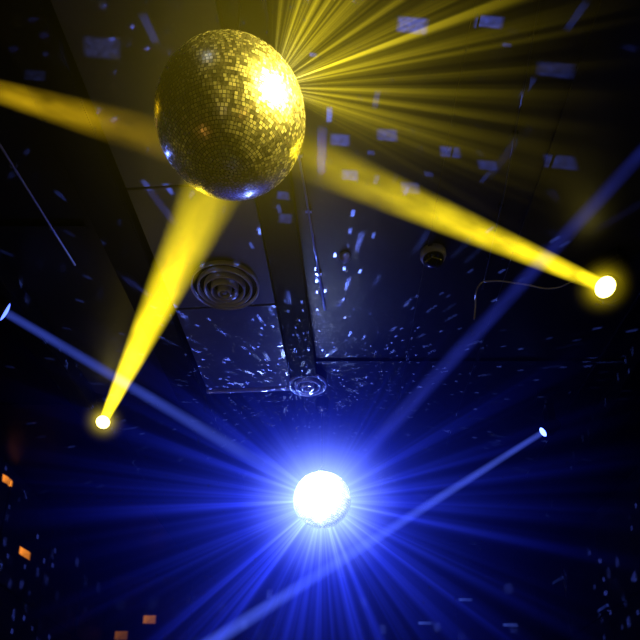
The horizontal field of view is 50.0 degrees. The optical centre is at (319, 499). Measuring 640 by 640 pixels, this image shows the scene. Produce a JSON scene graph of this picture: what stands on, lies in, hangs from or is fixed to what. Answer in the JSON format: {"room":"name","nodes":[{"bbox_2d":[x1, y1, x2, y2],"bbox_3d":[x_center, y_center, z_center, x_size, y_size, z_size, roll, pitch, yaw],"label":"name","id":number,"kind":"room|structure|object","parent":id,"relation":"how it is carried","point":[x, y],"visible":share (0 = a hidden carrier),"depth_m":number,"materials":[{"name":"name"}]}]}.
{"room":"entertainment venue","nodes":[
{"label":"entertainment venue","id":0,"kind":"room"},
{"bbox_2d":[0,456,110,639],"bbox_3d":[-3.537,0.861,4.269,0.127,5.100,13.500,0,-24,0],"label":"wall","id":1,"kind":"structure","parent":0,"point":[52,587],"depth_m":8.59,"materials":[{"name":"paint"}]},
{"bbox_2d":[0,0,639,575],"bbox_3d":[0.050,-1.514,5.327,7.100,0.100,13.500,0,-24,0],"label":"ceiling","id":2,"kind":"structure","parent":0,"point":[378,80],"depth_m":5.25,"materials":[{"name":"paint"}]},
{"bbox_2d":[0,295,10,320],"bbox_3d":[-1.215,-0.798,5.439,3.087,1.117,0.243,16,-29,-32],"label":"stage light","id":3,"kind":"object","parent":2,"relation":"hanging from","point":[5,303],"visible":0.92,"depth_m":4.80,"materials":[{"name":"black metal"}]},
{"bbox_2d":[0,143,75,265],"bbox_3d":[-1.842,-2.037,3.996,0.044,0.028,1.859,-3,-24,7],"label":"conduit","id":4,"kind":"object","parent":2,"relation":"attached to","point":[14,165],"visible":1,"depth_m":4.29,"materials":[{"name":"silver metal"}]},
{"bbox_2d":[89,393,119,434],"bbox_3d":[-1.238,-1.009,4.438,0.478,1.545,4.364,10,-26,-20],"label":"stage light","id":5,"kind":"object","parent":2,"relation":"hanging from","point":[102,423],"visible":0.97,"depth_m":6.37,"materials":[{"name":"black metal"}]},
{"bbox_2d":[0,252,211,574],"bbox_3d":[-2.261,-1.426,5.181,1.081,0.180,12.479,0,-24,0],"label":"ceiling beam","id":6,"kind":"structure","parent":2,"relation":"attached to","point":[23,315],"depth_m":6.16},
{"bbox_2d":[0,0,244,491],"bbox_3d":[-1.369,-2.123,3.665,0.959,0.140,9.692,0,-24,0],"label":"ceiling beam","id":7,"kind":"structure","parent":2,"relation":"attached to","point":[31,31],"depth_m":4.16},
{"bbox_2d":[51,0,289,389],"bbox_3d":[-0.791,-1.934,4.139,1.074,0.100,4.431,0,-24,0],"label":"ceiling panel","id":8,"kind":"structure","parent":2,"relation":"attached to","point":[120,49],"depth_m":4.21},
{"bbox_2d":[190,260,258,309],"bbox_3d":[-0.679,-1.498,4.888,0.490,0.088,0.490,0,-24,0],"label":"ceiling vent","id":9,"kind":"object","parent":2,"relation":"in","point":[218,284],"visible":1,"depth_m":4.85,"materials":[{"name":"grey metal"}]},
{"bbox_2d":[154,0,304,200],"bbox_3d":[-0.312,-1.809,2.611,0.522,1.571,0.522,18,-30,-35],"label":"disco ball","id":10,"kind":"object","parent":2,"relation":"hanging from","point":[229,114],"visible":1,"depth_m":2.21,"materials":[{"name":"metal"}]},
{"bbox_2d":[206,386,292,393],"bbox_3d":[-0.631,-1.024,6.157,0.780,0.120,0.030,-2,-24,4],"label":"trim","id":11,"kind":"structure","parent":2,"relation":"attached to","point":[283,388],"depth_m":6.13,"materials":[{"name":"grey plastic"}]},
{"bbox_2d":[218,0,316,376],"bbox_3d":[-0.405,-2.620,2.548,0.753,0.140,7.395,0,-24,0],"label":"ceiling beam","id":12,"kind":"structure","parent":2,"relation":"attached to","point":[277,207],"depth_m":4.53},
{"bbox_2d":[288,366,326,396],"bbox_3d":[-0.109,-1.033,6.075,0.340,0.170,0.340,0,-24,0],"label":"ceiling vent","id":13,"kind":"object","parent":2,"relation":"in","point":[308,386],"visible":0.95,"depth_m":6.03,"materials":[{"name":"grey metal"}]},
{"bbox_2d":[298,152,325,310],"bbox_3d":[-0.069,-1.838,4.443,0.044,0.028,1.837,-3,-24,6],"label":"conduit","id":14,"kind":"object","parent":2,"relation":"attached to","point":[308,210],"visible":0.65,"depth_m":4.49,"materials":[{"name":"silver metal"}]},
{"bbox_2d":[0,0,639,567],"bbox_3d":[0.050,-1.356,5.530,7.000,0.024,12.000,0,-24,0],"label":"trim","id":15,"kind":"structure","parent":2,"relation":"attached to","point":[477,3],"depth_m":5.88,"materials":[{"name":"metal"}]},
{"bbox_2d":[293,396,350,528],"bbox_3d":[0.018,-0.356,6.218,0.513,1.291,0.513,0,-24,0],"label":"disco ball","id":16,"kind":"object","parent":2,"relation":"hanging from","point":[321,499],"visible":1,"depth_m":5.88,"materials":[{"name":"mirror tile"},{"name":"black metal"}]},
{"bbox_2d":[339,252,350,262],"bbox_3d":[0.174,-1.679,4.772,0.080,0.050,0.080,0,-24,0],"label":"smoke detector","id":17,"kind":"object","parent":2,"relation":"attached to","point":[344,257],"visible":1,"depth_m":4.75,"materials":[{"name":"grey plastic"}]},
{"bbox_2d":[420,243,445,269],"bbox_3d":[0.782,-1.659,4.731,0.180,0.122,0.180,0,-24,0],"label":"security camera","id":18,"kind":"object","parent":2,"relation":"attached to","point":[432,257],"visible":1,"depth_m":4.68,"materials":[{"name":"grey plastic"}]},
{"bbox_2d":[482,0,540,290],"bbox_3d":[1.129,-1.965,4.159,0.041,0.026,2.005,-2,-24,4],"label":"conduit","id":19,"kind":"object","parent":2,"relation":"attached to","point":[533,34],"visible":1,"depth_m":3.88,"materials":[{"name":"black metal"}]},
{"bbox_2d":[473,280,574,319],"bbox_3d":[1.478,-1.461,4.936,0.748,0.287,0.162,0,-24,0],"label":"hanging cable","id":20,"kind":"object","parent":2,"relation":"hanging from","point":[480,283],"visible":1,"depth_m":4.96,"materials":[{"name":"grey plastic"}]},
{"bbox_2d":[533,387,560,436],"bbox_3d":[0.163,0.428,6.020,4.110,2.885,0.240,-3,-24,6],"label":"stage light","id":21,"kind":"object","parent":2,"relation":"hanging from","point":[546,397],"visible":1,"depth_m":6.26,"materials":[{"name":"black metal"}]},
{"bbox_2d":[513,331,639,569],"bbox_3d":[2.626,-1.561,4.854,1.101,0.200,12.481,0,-24,0],"label":"ceiling beam","id":22,"kind":"structure","parent":2,"relation":"attached to","point":[623,391],"depth_m":7.06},
{"bbox_2d":[585,247,632,305],"bbox_3d":[0.915,-1.402,3.693,3.196,1.434,0.479,19,-30,-36],"label":"stage light","id":23,"kind":"object","parent":2,"relation":"hanging from","point":[608,288],"visible":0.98,"depth_m":4.70,"materials":[{"name":"black metal"}]},
{"bbox_2d":[103,576,542,639],"bbox_3d":[0.050,3.621,10.469,7.100,5.100,0.127,0,-24,0],"label":"wall","id":24,"kind":"structure","parent":0,"point":[139,607],"depth_m":11.22,"materials":[{"name":"paint"}]},
{"bbox_2d":[535,465,639,639],"bbox_3d":[3.636,0.861,4.269,0.127,5.100,13.500,0,-24,0],"label":"wall","id":25,"kind":"structure","parent":0,"point":[590,589],"depth_m":8.77,"materials":[{"name":"paint"}]}
]}

